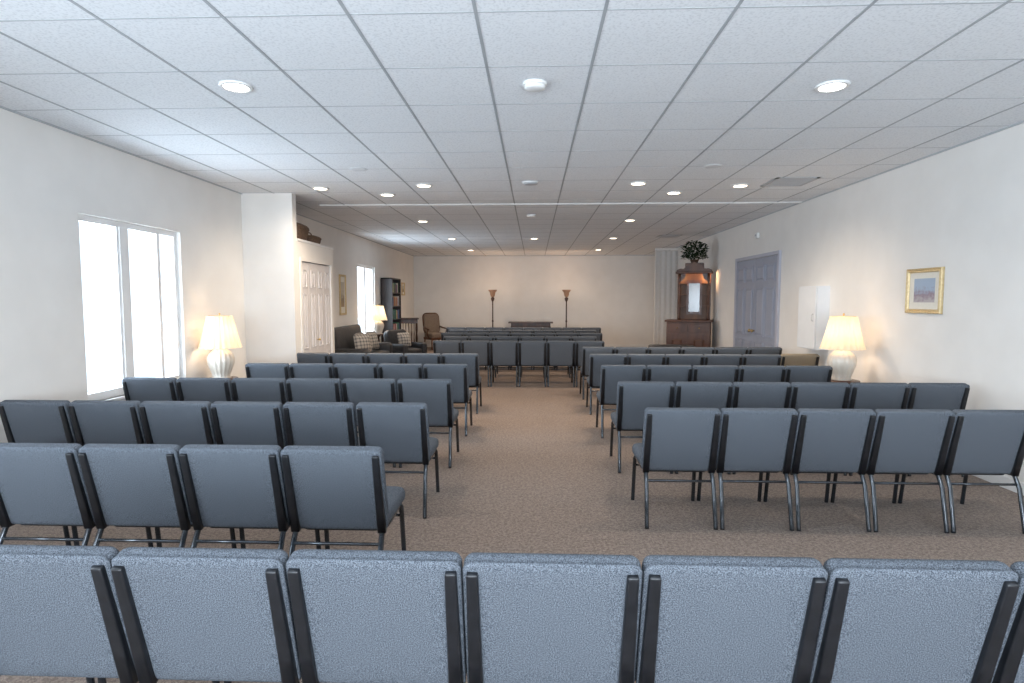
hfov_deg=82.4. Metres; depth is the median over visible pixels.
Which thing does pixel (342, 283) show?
painting
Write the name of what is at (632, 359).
chair
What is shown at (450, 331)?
chair
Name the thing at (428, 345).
baseboard
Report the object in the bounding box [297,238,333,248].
ledge
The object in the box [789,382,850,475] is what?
chair
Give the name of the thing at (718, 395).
chair
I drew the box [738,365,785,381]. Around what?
chair
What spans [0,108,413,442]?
wall
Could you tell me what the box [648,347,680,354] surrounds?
chair
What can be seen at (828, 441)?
chair
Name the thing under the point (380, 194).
recessed light
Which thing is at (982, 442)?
chair
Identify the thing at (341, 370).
chair
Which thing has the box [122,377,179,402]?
chair
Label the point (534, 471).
floor
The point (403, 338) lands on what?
throw pillow
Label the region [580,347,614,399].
chair
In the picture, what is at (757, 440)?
chair
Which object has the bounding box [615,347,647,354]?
chair
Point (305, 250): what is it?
wall
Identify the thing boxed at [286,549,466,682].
chair
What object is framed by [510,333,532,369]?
chair
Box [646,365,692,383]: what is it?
chair
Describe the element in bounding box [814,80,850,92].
recessed light
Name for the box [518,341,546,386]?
chair
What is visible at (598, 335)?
chair
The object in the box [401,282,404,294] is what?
picture frame
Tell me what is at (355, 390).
chair
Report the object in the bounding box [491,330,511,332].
chair
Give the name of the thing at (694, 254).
potted plant
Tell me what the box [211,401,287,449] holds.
chair
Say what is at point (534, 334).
chair
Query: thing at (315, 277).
door
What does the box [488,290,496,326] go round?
floor lamp
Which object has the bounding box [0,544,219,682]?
chair
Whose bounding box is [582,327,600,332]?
chair
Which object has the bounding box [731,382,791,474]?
chair
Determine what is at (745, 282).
door
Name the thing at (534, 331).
chair
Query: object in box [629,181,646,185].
recessed light
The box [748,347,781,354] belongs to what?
chair
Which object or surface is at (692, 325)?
hutch
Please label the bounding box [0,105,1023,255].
trim
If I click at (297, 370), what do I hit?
chair
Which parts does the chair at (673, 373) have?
rail, rail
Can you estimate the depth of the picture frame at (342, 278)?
12.50 m
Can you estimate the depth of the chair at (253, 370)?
7.00 m
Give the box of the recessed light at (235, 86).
[218,80,253,92]
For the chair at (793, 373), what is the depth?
6.73 m
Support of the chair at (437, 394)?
on the floor
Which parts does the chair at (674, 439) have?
leg, seat, leg, rail, backrest, leg, leg, rail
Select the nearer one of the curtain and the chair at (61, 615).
the chair at (61, 615)
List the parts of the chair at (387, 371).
rail, rail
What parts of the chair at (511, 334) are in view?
backrest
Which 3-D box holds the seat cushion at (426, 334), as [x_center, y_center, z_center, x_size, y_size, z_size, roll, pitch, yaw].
[-2.477,-0.215,19.024,0.582,0.162,0.562,-3,5,-36]
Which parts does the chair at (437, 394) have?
rail, backrest, leg, rail, seat, leg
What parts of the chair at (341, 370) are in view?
rail, rail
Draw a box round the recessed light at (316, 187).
[312,186,328,190]
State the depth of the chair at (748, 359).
8.12 m
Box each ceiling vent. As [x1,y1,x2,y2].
[655,235,681,237]
[760,177,819,186]
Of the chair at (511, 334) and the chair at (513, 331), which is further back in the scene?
the chair at (513, 331)
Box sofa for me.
[334,324,392,354]
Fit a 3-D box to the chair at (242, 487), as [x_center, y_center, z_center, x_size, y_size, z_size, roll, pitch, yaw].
[-1.458,0.953,3.360,0.528,0.862,0.646,0,4,2]
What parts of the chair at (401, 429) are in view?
rail, backrest, rail, leg, seat, leg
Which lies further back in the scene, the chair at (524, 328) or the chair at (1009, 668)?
the chair at (524, 328)
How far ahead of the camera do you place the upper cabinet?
8.15 m
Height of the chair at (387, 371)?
0.862 m
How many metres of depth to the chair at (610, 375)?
6.83 m
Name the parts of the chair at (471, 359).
backrest, leg, rail, leg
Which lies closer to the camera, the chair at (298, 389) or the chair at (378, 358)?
the chair at (298, 389)
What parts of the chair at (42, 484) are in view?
leg, rail, backrest, leg, rail, leg, leg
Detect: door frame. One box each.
[299,257,333,352]
[733,250,781,346]
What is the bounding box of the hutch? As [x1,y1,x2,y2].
[665,262,712,346]
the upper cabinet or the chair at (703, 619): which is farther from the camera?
the upper cabinet
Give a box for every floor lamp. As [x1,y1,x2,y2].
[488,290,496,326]
[562,290,570,326]
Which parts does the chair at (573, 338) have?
backrest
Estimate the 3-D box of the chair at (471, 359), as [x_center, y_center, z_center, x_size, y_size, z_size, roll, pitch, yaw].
[-0.724,0.578,8.595,0.528,0.862,0.646,0,4,2]
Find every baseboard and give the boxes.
[427,344,648,347]
[973,475,1023,495]
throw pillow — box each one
[353,334,371,352]
[366,331,378,349]
[397,332,410,345]
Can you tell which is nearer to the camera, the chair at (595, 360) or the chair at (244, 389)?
the chair at (244, 389)
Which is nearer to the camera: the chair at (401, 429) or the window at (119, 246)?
the chair at (401, 429)
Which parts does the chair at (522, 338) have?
backrest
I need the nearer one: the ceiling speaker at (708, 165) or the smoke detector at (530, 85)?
the smoke detector at (530, 85)
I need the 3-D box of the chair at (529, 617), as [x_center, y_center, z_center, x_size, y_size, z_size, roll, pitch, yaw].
[0.129,1.048,2.040,0.528,0.862,0.646,0,4,2]
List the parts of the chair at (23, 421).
rail, rail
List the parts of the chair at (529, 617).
rail, rail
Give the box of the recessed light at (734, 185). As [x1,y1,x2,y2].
[731,184,748,187]
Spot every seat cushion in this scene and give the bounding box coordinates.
[372,350,389,352]
[408,347,421,352]
[424,332,442,337]
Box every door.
[302,262,330,353]
[735,259,755,347]
[750,255,776,346]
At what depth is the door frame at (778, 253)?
9.74 m
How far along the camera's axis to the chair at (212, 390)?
5.69 m
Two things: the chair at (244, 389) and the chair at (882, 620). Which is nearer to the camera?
the chair at (882, 620)
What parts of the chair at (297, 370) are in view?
rail, rail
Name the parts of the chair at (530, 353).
leg, rail, backrest, leg, rail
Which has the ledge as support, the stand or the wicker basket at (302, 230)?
the wicker basket at (302, 230)
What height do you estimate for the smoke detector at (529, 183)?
0.030 m
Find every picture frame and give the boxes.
[339,274,346,314]
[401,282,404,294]
[905,267,944,313]
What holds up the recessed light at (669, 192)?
in the ceiling
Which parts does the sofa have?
backrest, armrest, armrest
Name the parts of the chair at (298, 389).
rail, rail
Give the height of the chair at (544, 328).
0.862 m
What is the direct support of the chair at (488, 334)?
on the floor
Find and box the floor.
[0,347,1023,682]
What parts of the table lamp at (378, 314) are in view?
lamp shade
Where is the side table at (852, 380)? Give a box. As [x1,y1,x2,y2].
[831,379,859,383]
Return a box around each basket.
[296,222,308,240]
[307,232,321,243]
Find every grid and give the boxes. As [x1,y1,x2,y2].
[0,0,1023,255]
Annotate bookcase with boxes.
[381,278,400,341]
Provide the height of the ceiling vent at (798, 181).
0.008 m
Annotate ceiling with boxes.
[0,0,1023,255]
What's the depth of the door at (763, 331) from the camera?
10.22 m
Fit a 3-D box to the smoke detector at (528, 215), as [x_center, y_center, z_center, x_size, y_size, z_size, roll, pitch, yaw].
[0.340,-2.199,10.264,0.168,0.040,0.168,0,4,2]
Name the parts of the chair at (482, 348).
backrest, rail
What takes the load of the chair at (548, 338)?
on the floor
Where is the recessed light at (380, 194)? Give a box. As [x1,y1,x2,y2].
[379,193,394,196]
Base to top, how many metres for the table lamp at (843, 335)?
0.805 m
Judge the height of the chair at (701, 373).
0.862 m
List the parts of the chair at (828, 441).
leg, leg, rail, leg, backrest, leg, rail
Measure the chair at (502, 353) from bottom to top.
0.862 m
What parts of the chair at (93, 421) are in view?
rail, rail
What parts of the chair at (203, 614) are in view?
rail, rail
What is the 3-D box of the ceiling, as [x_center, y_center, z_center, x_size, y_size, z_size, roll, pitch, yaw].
[0.302,-2.130,8.314,8.490,0.100,23.220,0,4,2]
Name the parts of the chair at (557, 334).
backrest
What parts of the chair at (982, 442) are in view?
leg, leg, rail, leg, backrest, rail, leg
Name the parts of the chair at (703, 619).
rail, rail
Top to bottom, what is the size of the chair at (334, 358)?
0.862 m
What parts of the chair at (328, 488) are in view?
rail, leg, leg, backrest, rail, leg, rail, seat, leg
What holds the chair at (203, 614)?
on the floor
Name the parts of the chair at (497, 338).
backrest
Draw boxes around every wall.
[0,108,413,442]
[241,193,299,363]
[297,241,334,352]
[413,256,654,344]
[670,123,1023,482]
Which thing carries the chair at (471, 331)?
on the floor
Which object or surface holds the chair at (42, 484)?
on the floor
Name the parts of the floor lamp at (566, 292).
lamp shade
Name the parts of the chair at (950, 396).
rail, backrest, rail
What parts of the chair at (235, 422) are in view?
rail, rail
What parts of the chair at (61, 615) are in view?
backrest, leg, rail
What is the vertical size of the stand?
1.080 m
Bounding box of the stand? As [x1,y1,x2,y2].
[401,318,418,341]
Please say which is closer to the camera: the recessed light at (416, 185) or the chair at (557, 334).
the recessed light at (416, 185)
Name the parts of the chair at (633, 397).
leg, seat, leg, rail, backrest, rail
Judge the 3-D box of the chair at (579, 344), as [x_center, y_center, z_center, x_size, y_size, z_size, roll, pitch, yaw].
[1.451,0.398,11.111,0.528,0.862,0.646,0,4,2]
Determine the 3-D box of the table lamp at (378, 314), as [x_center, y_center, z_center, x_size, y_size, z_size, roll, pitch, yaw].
[-3.198,-0.535,13.977,0.438,0.708,0.434,0,4,2]
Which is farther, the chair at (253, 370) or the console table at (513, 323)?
the console table at (513, 323)
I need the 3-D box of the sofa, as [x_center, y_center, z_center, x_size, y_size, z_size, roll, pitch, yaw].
[-3.161,0.212,12.167,0.908,1.078,1.976,0,4,2]
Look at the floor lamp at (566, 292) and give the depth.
18.55 m
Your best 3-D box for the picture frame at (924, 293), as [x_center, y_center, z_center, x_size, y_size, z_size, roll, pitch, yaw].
[4.285,-0.527,6.091,0.030,0.470,0.560,0,4,2]
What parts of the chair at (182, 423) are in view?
rail, rail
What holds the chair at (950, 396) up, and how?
on the floor
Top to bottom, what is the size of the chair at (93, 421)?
0.862 m
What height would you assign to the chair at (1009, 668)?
0.862 m
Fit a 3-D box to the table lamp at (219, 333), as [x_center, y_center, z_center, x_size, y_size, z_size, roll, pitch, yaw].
[-3.579,0.049,7.181,0.498,0.805,0.493,0,4,2]
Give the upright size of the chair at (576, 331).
0.862 m
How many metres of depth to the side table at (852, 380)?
6.91 m
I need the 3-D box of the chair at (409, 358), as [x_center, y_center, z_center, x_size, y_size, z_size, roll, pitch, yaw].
[-1.261,0.577,8.613,0.528,0.862,0.646,0,4,2]
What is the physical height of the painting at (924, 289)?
0.248 m
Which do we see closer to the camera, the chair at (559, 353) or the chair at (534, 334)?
the chair at (559, 353)
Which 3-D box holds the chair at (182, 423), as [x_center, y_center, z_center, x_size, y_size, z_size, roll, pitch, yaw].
[-2.511,0.858,4.689,0.528,0.862,0.646,0,4,2]
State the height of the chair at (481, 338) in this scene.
0.862 m
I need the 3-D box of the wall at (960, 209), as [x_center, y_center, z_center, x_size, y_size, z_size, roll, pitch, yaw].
[4.464,-0.523,8.272,0.160,3.100,22.900,0,4,2]
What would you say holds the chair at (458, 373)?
on the floor
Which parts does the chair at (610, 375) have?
leg, leg, rail, backrest, rail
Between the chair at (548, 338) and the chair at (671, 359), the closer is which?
the chair at (671, 359)
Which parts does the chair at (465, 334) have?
backrest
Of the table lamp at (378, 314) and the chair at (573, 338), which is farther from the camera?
the table lamp at (378, 314)
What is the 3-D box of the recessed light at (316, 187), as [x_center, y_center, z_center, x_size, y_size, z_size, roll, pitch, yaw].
[-2.545,-2.032,7.776,0.224,0.014,0.224,0,4,2]
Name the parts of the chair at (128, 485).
rail, leg, backrest, leg, rail, leg, leg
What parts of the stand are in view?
rail panel, leg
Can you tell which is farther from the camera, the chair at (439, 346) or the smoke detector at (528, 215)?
the chair at (439, 346)
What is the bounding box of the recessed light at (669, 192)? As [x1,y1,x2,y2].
[666,191,681,194]
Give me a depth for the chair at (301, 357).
8.35 m
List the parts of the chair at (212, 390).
rail, rail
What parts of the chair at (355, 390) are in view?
rail, backrest, rail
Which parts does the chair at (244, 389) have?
rail, rail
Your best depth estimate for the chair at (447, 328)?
16.08 m
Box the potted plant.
[680,240,709,262]
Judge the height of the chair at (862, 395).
0.862 m
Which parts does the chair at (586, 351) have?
leg, leg, rail, backrest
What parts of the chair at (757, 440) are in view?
leg, leg, rail, backrest, leg, leg, rail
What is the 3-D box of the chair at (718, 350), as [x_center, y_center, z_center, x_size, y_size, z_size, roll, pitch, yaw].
[3.526,0.500,9.685,0.528,0.862,0.646,0,4,2]
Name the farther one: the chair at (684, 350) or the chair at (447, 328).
the chair at (447, 328)
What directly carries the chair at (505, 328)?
on the floor
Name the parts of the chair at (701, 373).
rail, rail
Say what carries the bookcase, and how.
on the floor
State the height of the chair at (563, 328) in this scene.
0.862 m
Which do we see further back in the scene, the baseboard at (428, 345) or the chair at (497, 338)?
the baseboard at (428, 345)
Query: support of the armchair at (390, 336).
on the floor
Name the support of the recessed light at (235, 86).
in the ceiling
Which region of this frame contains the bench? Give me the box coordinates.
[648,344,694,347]
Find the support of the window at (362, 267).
in the wall at (50, 176)
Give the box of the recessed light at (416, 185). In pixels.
[415,184,432,187]
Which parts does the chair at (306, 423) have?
rail, rail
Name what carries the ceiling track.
attached to the ceiling
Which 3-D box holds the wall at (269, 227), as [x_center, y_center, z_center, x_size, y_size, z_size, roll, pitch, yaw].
[-3.429,-0.528,8.348,0.720,3.100,0.140,0,4,2]
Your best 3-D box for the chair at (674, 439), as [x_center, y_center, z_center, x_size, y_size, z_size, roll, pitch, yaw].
[1.208,0.877,4.416,0.528,0.862,0.646,0,4,2]
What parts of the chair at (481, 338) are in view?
backrest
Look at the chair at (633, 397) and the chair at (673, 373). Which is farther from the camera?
the chair at (673, 373)
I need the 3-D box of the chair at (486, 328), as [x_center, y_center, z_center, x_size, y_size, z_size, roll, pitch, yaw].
[-0.473,0.021,16.370,0.528,0.862,0.646,0,4,2]
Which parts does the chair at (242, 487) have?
rail, leg, backrest, leg, rail, leg, leg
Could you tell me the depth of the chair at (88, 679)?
2.41 m
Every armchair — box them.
[384,329,426,353]
[422,313,445,349]
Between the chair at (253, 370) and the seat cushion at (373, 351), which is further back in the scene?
the seat cushion at (373, 351)
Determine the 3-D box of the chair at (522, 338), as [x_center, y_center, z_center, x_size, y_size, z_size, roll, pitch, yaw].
[0.440,0.302,12.444,0.528,0.862,0.646,0,4,2]
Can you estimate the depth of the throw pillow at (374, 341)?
12.64 m
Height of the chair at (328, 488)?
0.862 m
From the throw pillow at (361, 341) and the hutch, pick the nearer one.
the throw pillow at (361, 341)
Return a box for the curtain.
[653,248,677,343]
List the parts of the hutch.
drawer, door, panel, turned post, mirror frame, carved crown, panel, door, drawer, turned post, panel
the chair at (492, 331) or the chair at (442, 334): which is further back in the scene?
the chair at (492, 331)
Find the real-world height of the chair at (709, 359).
0.862 m
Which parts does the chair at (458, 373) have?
rail, backrest, rail, leg, leg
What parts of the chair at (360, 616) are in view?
rail, rail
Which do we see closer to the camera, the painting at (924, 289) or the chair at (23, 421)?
the chair at (23, 421)
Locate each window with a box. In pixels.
[78,214,181,399]
[357,264,373,333]
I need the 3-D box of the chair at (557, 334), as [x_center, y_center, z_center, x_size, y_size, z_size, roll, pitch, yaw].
[1.283,0.211,13.708,0.528,0.862,0.646,0,4,2]
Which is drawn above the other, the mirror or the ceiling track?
the ceiling track
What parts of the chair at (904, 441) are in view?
leg, leg, rail, leg, backrest, leg, rail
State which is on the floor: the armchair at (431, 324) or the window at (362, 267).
the armchair at (431, 324)
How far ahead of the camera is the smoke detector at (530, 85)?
3.97 m
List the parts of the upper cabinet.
door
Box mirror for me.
[688,283,699,311]
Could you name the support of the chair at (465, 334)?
on the floor
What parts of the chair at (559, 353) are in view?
leg, rail, backrest, leg, rail, leg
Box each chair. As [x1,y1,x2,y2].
[0,400,76,442]
[0,443,153,546]
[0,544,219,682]
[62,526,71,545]
[69,400,146,446]
[78,443,236,547]
[86,677,94,682]
[111,547,300,682]
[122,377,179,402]
[139,401,216,447]
[176,378,233,403]
[179,444,320,549]
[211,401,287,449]
[231,378,287,404]
[245,363,290,379]
[280,445,405,556]
[283,402,359,445]
[286,378,342,401]
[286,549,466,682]
[289,363,334,377]
[297,353,329,362]
[329,353,366,364]
[334,363,378,401]
[341,378,397,467]
[356,402,439,518]
[366,353,403,365]
[378,364,423,401]
[397,379,458,467]
[404,353,441,373]
[423,364,472,435]
[433,340,461,362]
[441,333,463,339]
[441,353,481,413]
[444,336,468,341]
[446,327,465,332]
[449,330,469,332]
[461,340,490,386]
[462,552,642,682]
[464,333,486,369]
[466,327,484,329]
[469,336,494,372]
[470,330,490,332]
[485,327,503,329]
[487,333,509,369]
[490,341,518,386]
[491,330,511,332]
[494,336,519,377]
[504,327,522,329]
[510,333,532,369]
[512,330,532,332]
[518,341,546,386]
[520,336,544,377]
[523,327,542,329]
[533,330,553,332]
[533,333,555,368]
[543,327,561,329]
[546,336,570,377]
[547,341,575,386]
[554,330,574,332]
[555,333,578,368]
[562,327,581,329]
[570,336,596,373]
[574,341,603,386]
[575,330,595,332]
[579,333,601,368]
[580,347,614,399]
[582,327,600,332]
[586,354,627,414]
[596,365,646,437]
[610,381,674,473]
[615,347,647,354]
[627,354,665,366]
[631,407,720,529]
[635,555,827,682]
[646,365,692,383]
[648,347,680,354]
[665,354,703,366]
[674,382,732,474]
[681,347,714,354]
[692,365,738,383]
[697,408,797,530]
[703,354,742,366]
[714,347,747,354]
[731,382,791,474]
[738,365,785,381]
[742,354,780,365]
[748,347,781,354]
[763,408,875,531]
[780,354,819,366]
[784,366,832,383]
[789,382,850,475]
[809,558,1018,682]
[830,409,954,532]
[847,382,909,475]
[898,409,1023,533]
[906,383,969,476]
[991,561,1023,682]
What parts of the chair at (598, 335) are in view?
backrest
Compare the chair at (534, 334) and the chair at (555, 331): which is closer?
the chair at (534, 334)
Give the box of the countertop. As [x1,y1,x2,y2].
[665,319,712,321]
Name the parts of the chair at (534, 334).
backrest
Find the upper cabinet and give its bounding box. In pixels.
[797,286,829,349]
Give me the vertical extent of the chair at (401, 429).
0.862 m
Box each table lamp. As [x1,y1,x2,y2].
[198,313,241,377]
[369,306,386,333]
[819,313,865,380]
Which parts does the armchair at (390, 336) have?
backrest, armrest, armrest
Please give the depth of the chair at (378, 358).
8.31 m
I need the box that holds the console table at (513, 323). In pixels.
[508,321,552,326]
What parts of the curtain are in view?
lead post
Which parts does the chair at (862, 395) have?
rail, backrest, rail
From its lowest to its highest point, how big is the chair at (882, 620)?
0.862 m
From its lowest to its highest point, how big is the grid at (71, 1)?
0.013 m
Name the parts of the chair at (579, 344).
rail, leg, backrest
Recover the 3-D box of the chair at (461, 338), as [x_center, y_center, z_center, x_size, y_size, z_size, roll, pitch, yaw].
[-1.149,0.298,12.502,0.528,0.862,0.646,0,4,2]
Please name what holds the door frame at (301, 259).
attached to the wall at (305, 250)
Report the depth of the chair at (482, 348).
10.90 m
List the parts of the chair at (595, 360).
leg, leg, rail, backrest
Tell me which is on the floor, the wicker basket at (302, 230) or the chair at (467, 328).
the chair at (467, 328)
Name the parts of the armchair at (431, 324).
frame, backrest, seat rail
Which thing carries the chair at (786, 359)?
on the floor
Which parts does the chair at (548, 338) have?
backrest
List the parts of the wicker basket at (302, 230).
lid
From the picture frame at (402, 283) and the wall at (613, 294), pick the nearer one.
the picture frame at (402, 283)
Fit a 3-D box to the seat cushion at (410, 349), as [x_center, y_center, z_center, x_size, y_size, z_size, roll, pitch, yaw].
[-2.459,0.229,13.673,0.562,0.162,0.502,3,5,32]
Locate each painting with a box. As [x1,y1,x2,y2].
[341,282,343,306]
[913,278,935,301]
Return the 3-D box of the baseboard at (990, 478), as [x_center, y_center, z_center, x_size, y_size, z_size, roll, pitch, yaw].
[4.377,0.973,8.383,0.015,0.100,22.900,0,4,2]
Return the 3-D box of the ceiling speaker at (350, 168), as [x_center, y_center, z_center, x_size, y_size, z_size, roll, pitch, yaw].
[-1.747,-1.958,6.647,0.210,0.005,0.210,0,4,2]
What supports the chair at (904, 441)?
on the floor
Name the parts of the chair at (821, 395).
rail, backrest, rail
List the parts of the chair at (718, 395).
rail, backrest, rail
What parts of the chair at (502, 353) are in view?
leg, rail, backrest, rail, leg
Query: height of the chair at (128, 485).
0.862 m
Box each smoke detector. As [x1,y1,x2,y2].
[522,79,546,91]
[522,181,538,185]
[527,214,535,217]
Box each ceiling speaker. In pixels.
[349,167,367,170]
[703,164,722,167]
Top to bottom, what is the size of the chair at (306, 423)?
0.862 m
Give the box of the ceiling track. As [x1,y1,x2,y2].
[319,202,800,205]
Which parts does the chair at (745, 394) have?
rail, backrest, rail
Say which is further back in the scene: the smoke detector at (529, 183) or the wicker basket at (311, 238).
the wicker basket at (311, 238)
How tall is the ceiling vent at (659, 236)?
0.008 m
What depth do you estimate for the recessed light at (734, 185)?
7.55 m

